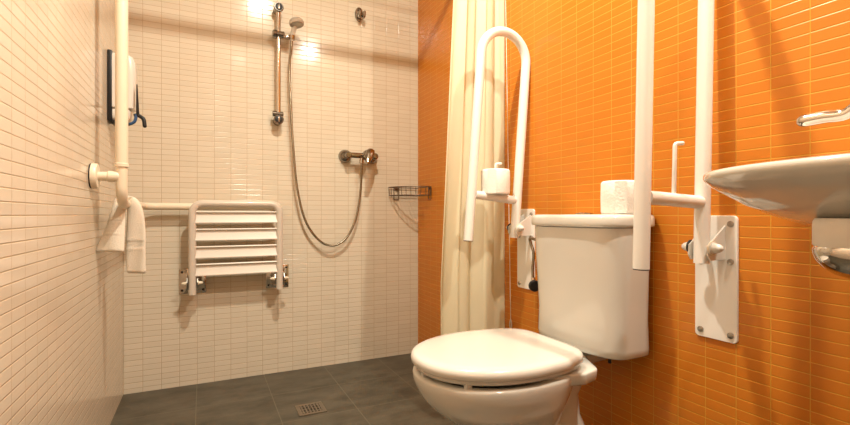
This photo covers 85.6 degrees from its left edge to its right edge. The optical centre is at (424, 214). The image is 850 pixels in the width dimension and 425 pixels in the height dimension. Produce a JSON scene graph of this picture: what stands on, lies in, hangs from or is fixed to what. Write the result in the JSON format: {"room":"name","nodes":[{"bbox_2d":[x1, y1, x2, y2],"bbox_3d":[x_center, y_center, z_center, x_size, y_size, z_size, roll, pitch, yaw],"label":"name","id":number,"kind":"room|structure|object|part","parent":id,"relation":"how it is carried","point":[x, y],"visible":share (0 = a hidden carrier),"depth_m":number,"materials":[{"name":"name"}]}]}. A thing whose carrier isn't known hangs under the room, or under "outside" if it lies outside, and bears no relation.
{"room":"accessible bathroom","nodes":[
{"label":"accessible bathroom","id":0,"kind":"room"},
{"bbox_2d":[0,0,122,424],"bbox_3d":[-0.661,-0.433,0.525,0.080,2.500,3.580,0,0,-26],"label":"wall","id":1,"kind":"structure","parent":0,"point":[61,298],"depth_m":1.14,"materials":[{"name":"beige tile"}]},
{"bbox_2d":[107,49,146,127],"bbox_3d":[-1.156,-0.479,1.792,0.129,0.287,0.097,0,0,-26],"label":"soap dispenser","id":2,"kind":"object","parent":1,"relation":"attached to","point":[133,101],"visible":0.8,"depth_m":1.76,"materials":[{"name":"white plastic"}]},
{"bbox_3d":[-1.209,-0.489,1.771,0.016,0.268,0.090,0,0,-26],"label":"plate","id":3,"kind":"part","parent":2,"relation":"part of","materials":[{"name":"black plastic"}]},
{"bbox_3d":[-1.169,-0.509,1.790,0.077,0.209,0.084,0,0,-26],"label":"casing","id":4,"kind":"part","parent":2,"relation":"part of","materials":[{"name":"white plastic"}]},
{"bbox_3d":[-1.097,-0.418,1.777,0.036,0.164,0.019,0,0,-26],"label":"push lever","id":5,"kind":"part","parent":2,"relation":"part of","materials":[{"name":"black plastic"}]},
{"bbox_2d":[88,0,280,210],"bbox_3d":[-1.071,-0.530,1.960,0.423,1.038,0.987,0,0,16],"label":"grab rail","id":6,"kind":"object","parent":1,"relation":"attached to","point":[120,176],"visible":0.76,"depth_m":1.50,"materials":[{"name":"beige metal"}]},
{"bbox_3d":[-1.034,-0.124,1.500,0.067,0.036,0.036,0,0,-26],"label":"wall arm","id":7,"kind":"part","parent":6,"relation":"part of","materials":[{"name":"white metal"}]},
{"bbox_2d":[96,196,145,273],"bbox_3d":[-1.042,0.068,1.577,0.149,0.274,0.062,0,0,-26],"label":"hand towel","id":8,"kind":"object","parent":6,"relation":"hanging from","point":[113,237],"visible":0.8,"depth_m":1.59,"materials":[{"name":"beige fabric"}]},
{"bbox_3d":[-1.063,-0.094,1.991,0.422,0.148,0.909,0,0,16],"label":"elbow rail","id":9,"kind":"part","parent":6,"relation":"part of","materials":[{"name":"white metal"}]},
{"bbox_3d":[-0.327,-1.379,1.619,1.473,0.060,0.060,0,0,-26],"label":"curtain rod","id":10,"kind":"object","parent":1,"relation":"attached to","visible":0},
{"bbox_2d":[441,0,504,334],"bbox_3d":[0.194,-0.328,1.870,0.306,2.139,0.056,0,0,-26],"label":"shower curtain","id":11,"kind":"object","parent":10,"relation":"hanging from","point":[472,273],"visible":0.74,"depth_m":1.87,"materials":[{"name":"beige fabric"}]},
{"bbox_2d":[123,0,417,394],"bbox_3d":[-0.722,-0.433,2.438,1.473,2.500,0.080,0,0,-26],"label":"wall","id":12,"kind":"structure","parent":0,"point":[206,69],"depth_m":2.37,"materials":[{"name":"beige tile"}]},
{"bbox_2d":[179,200,288,294],"bbox_3d":[-0.915,0.155,2.237,0.504,0.444,0.114,0,0,-26],"label":"shower seat","id":13,"kind":"object","parent":12,"relation":"attached to","point":[192,280],"visible":1,"depth_m":2.19,"materials":[{"name":"beige plastic"}]},
{"bbox_3d":[-1.114,0.319,2.203,0.116,0.116,0.004,0,0,-26],"label":"hinge plate","id":14,"kind":"part","parent":13,"relation":"part of","materials":[{"name":"silver metal"}]},
{"bbox_3d":[-0.762,0.319,2.373,0.111,0.116,0.004,0,0,-26],"label":"hinge plate","id":15,"kind":"part","parent":13,"relation":"part of","materials":[{"name":"silver metal"}]},
{"bbox_2d":[272,2,283,125],"bbox_3d":[-0.752,-0.764,2.342,0.054,0.618,0.068,0,0,-26],"label":"riser rail","id":16,"kind":"object","parent":12,"relation":"attached to","point":[278,7],"visible":1,"depth_m":2.32,"materials":[{"name":"silver metal"}]},
{"bbox_3d":[-0.745,-0.763,2.333,0.024,0.576,0.024,0,0,-26],"label":"rail","id":17,"kind":"part","parent":16,"relation":"part of","materials":[{"name":"silver metal"}]},
{"bbox_2d":[272,29,294,40],"bbox_3d":[-0.720,-0.911,2.337,0.116,0.048,0.053,0,0,-11],"label":"holder","id":18,"kind":"object","parent":16,"relation":"attached to","point":[275,33],"visible":1,"depth_m":2.32,"materials":[{"name":"silver metal"}]},
{"bbox_3d":[-0.690,-0.898,2.332,0.058,0.022,0.038,0,0,-26],"label":"arm","id":19,"kind":"part","parent":18,"relation":"part of","materials":[{"name":"silver metal"}]},
{"bbox_2d":[289,17,303,40],"bbox_3d":[-0.648,-0.937,2.316,0.074,0.112,0.076,0,0,-26],"label":"handset","id":20,"kind":"object","parent":18,"relation":"attached to","point":[295,23],"visible":1,"depth_m":2.30,"materials":[{"name":"white plastic"}]},
{"bbox_3d":[-0.663,-0.928,2.326,0.051,0.093,0.025,0,0,33],"label":"handle","id":21,"kind":"part","parent":20,"relation":"part of","materials":[{"name":"white plastic"}]},
{"bbox_2d":[338,148,377,163],"bbox_3d":[-0.341,-0.311,2.494,0.224,0.092,0.152,0,0,-26],"label":"shower mixer","id":22,"kind":"object","parent":12,"relation":"attached to","point":[369,155],"visible":1,"depth_m":2.48,"materials":[{"name":"silver metal"}]},
{"bbox_2d":[288,40,362,246],"bbox_3d":[-0.518,-0.357,2.428,0.392,1.061,0.042,0,0,-26],"label":"shower hose","id":23,"kind":"object","parent":22,"relation":"attached to","point":[291,41],"visible":1,"depth_m":2.37,"materials":[{"name":"metal"}]},
{"bbox_3d":[-0.299,-0.310,2.458,0.037,0.090,0.071,0,0,34],"label":"lever","id":24,"kind":"part","parent":22,"relation":"part of","materials":[{"name":"silver metal"}]},
{"bbox_2d":[355,7,365,21],"bbox_3d":[-0.354,-1.115,2.532,0.048,0.080,0.072,0,0,-26],"label":"robe hook","id":25,"kind":"object","parent":12,"relation":"attached to","point":[359,14],"visible":1,"depth_m":2.54,"materials":[{"name":"silver metal"}]},
{"bbox_2d":[388,186,430,199],"bbox_3d":[-0.086,-0.121,2.594,0.192,0.076,0.192,0,0,-26],"label":"wire basket","id":26,"kind":"object","parent":12,"relation":"attached to","point":[395,187],"visible":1,"depth_m":2.57,"materials":[{"name":"silver metal"}]},
{"bbox_2d":[110,353,455,424],"bbox_3d":[0.038,0.857,0.862,1.633,0.080,3.580,0,0,-26],"label":"floor","id":27,"kind":"structure","parent":0,"point":[383,390],"depth_m":2.03,"materials":[{"name":"tile"}]},
{"bbox_2d":[295,401,326,416],"bbox_3d":[-0.480,0.813,1.928,0.112,0.007,0.112,0,0,-26],"label":"floor drain","id":28,"kind":"object","parent":27,"relation":"on","point":[315,407],"visible":1,"depth_m":1.93,"materials":[{"name":"metal"}]},
{"bbox_2d":[411,212,654,424],"bbox_3d":[0.274,0.405,1.307,0.654,0.824,0.387,0,0,-26],"label":"toilet","id":29,"kind":"object","parent":27,"relation":"on","point":[593,304],"visible":0.98,"depth_m":1.24,"materials":[{"name":"white ceramic"}]},
{"bbox_3d":[0.220,0.616,1.283,0.524,0.403,0.372,0,0,-26],"label":"bowl","id":30,"kind":"part","parent":29,"relation":"part of","materials":[{"name":"white ceramic"}]},
{"bbox_3d":[0.179,0.377,1.263,0.445,0.030,0.382,0,0,-26],"label":"lid","id":31,"kind":"part","parent":29,"relation":"part of","materials":[{"name":"white plastic"}]},
{"bbox_3d":[0.181,0.399,1.264,0.424,0.016,0.356,0,0,-26],"label":"seat","id":32,"kind":"part","parent":29,"relation":"part of","materials":[{"name":"white plastic"}]},
{"bbox_3d":[0.481,0.018,1.400,0.200,0.036,0.376,0,0,-26],"label":"cistern lid","id":33,"kind":"part","parent":29,"relation":"part of","materials":[{"name":"white ceramic"}]},
{"bbox_2d":[600,180,633,213],"bbox_3d":[0.553,-0.047,1.297,0.107,0.093,0.107,0,0,-26],"label":"toilet roll","id":34,"kind":"object","parent":29,"relation":"on","point":[617,196],"visible":0.81,"depth_m":1.25,"materials":[{"name":"paper"}]},
{"bbox_2d":[418,0,849,424],"bbox_3d":[0.738,-0.433,1.200,0.080,2.500,3.580,0,0,-26],"label":"wall","id":35,"kind":"structure","parent":0,"point":[776,62],"depth_m":1.24,"materials":[{"name":"orange tile"}]},
{"bbox_2d":[463,26,534,289],"bbox_3d":[0.286,-0.209,1.725,0.301,1.003,0.106,0,0,-36],"label":"grab bar","id":36,"kind":"object","parent":35,"relation":"attached to","point":[520,227],"visible":0.91,"depth_m":1.75,"materials":[{"name":"white metal"}]},
{"bbox_2d":[481,168,509,194],"bbox_3d":[0.264,-0.121,1.726,0.109,0.094,0.109,0,0,-26],"label":"toilet roll","id":37,"kind":"object","parent":36,"relation":"on","point":[493,180],"visible":0.88,"depth_m":1.68,"materials":[{"name":"paper"}]},
{"bbox_3d":[0.397,0.136,1.807,0.006,0.313,0.104,0,0,-26],"label":"wall plate","id":38,"kind":"part","parent":36,"relation":"part of","materials":[{"name":"white metal"}]},
{"bbox_2d":[528,277,537,291],"bbox_3d":[0.409,0.261,1.705,0.074,0.054,0.060,0,0,-26],"label":"water valve","id":39,"kind":"object","parent":35,"relation":"attached to","point":[533,284],"visible":0.57,"depth_m":1.68,"materials":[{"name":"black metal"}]},
{"bbox_2d":[528,237,534,277],"bbox_3d":[0.410,0.160,1.670,0.024,0.154,0.130,0,0,-11],"label":"supply hose","id":40,"kind":"object","parent":39,"relation":"attached to","point":[530,239],"visible":0.77,"depth_m":1.72,"materials":[{"name":"metal"}]},
{"bbox_2d":[632,0,738,343],"bbox_3d":[0.594,-0.205,1.076,0.287,1.028,0.104,0,0,-26],"label":"grab bar","id":41,"kind":"object","parent":35,"relation":"attached to","point":[713,249],"visible":1,"depth_m":1.10,"materials":[{"name":"white metal"}]},
{"bbox_2d":[707,241,716,255],"bbox_3d":[0.682,0.080,1.089,0.035,0.035,0.004,0,0,-26],"label":"bolt","id":42,"kind":"object","parent":41,"relation":"in","point":[711,245],"depth_m":1.08,"materials":[{"name":"beige plastic"}]},
{"bbox_3d":[0.720,0.156,1.137,0.006,0.306,0.104,0,0,-26],"label":"wall plate","id":43,"kind":"part","parent":41,"relation":"part of","materials":[{"name":"white metal"}]},
{"bbox_2d":[703,153,849,278],"bbox_3d":[0.703,0.008,0.567,0.537,0.150,0.600,0,0,-26],"label":"washbasin","id":44,"kind":"object","parent":35,"relation":"attached to","point":[813,191],"visible":1,"depth_m":0.57,"materials":[{"name":"white ceramic"}]},
{"bbox_3d":[0.702,-0.015,0.566,0.534,0.104,0.600,0,0,-26],"label":"bowl","id":45,"kind":"part","parent":44,"relation":"part of","materials":[{"name":"white ceramic"}]},
{"bbox_2d":[796,104,849,126],"bbox_3d":[0.705,-0.134,0.702,0.174,0.135,0.275,0,0,-26],"label":"tap","id":46,"kind":"object","parent":44,"relation":"on","point":[829,116],"visible":1,"depth_m":0.80,"materials":[{"name":"silver metal"}]},
{"bbox_2d":[811,246,849,278],"bbox_3d":[0.556,0.062,0.573,0.114,0.042,0.114,0,0,-26],"label":"trap","id":47,"kind":"object","parent":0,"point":[835,259],"depth_m":0.57,"materials":[{"name":"silver metal"}]},
{"bbox_3d":[0.039,-1.723,0.862,1.633,0.080,3.580,0,0,-26],"label":"ceiling","id":48,"kind":"structure","parent":0,"visible":0},
{"bbox_2d":[505,0,511,327],"bbox_3d":[0.325,-0.606,1.876,0.070,2.154,0.070,0,0,-26],"label":"pull cord","id":49,"kind":"object","parent":48,"relation":"hanging from","point":[510,321],"visible":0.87,"depth_m":1.88,"materials":[{"name":"white fabric"}]}
]}

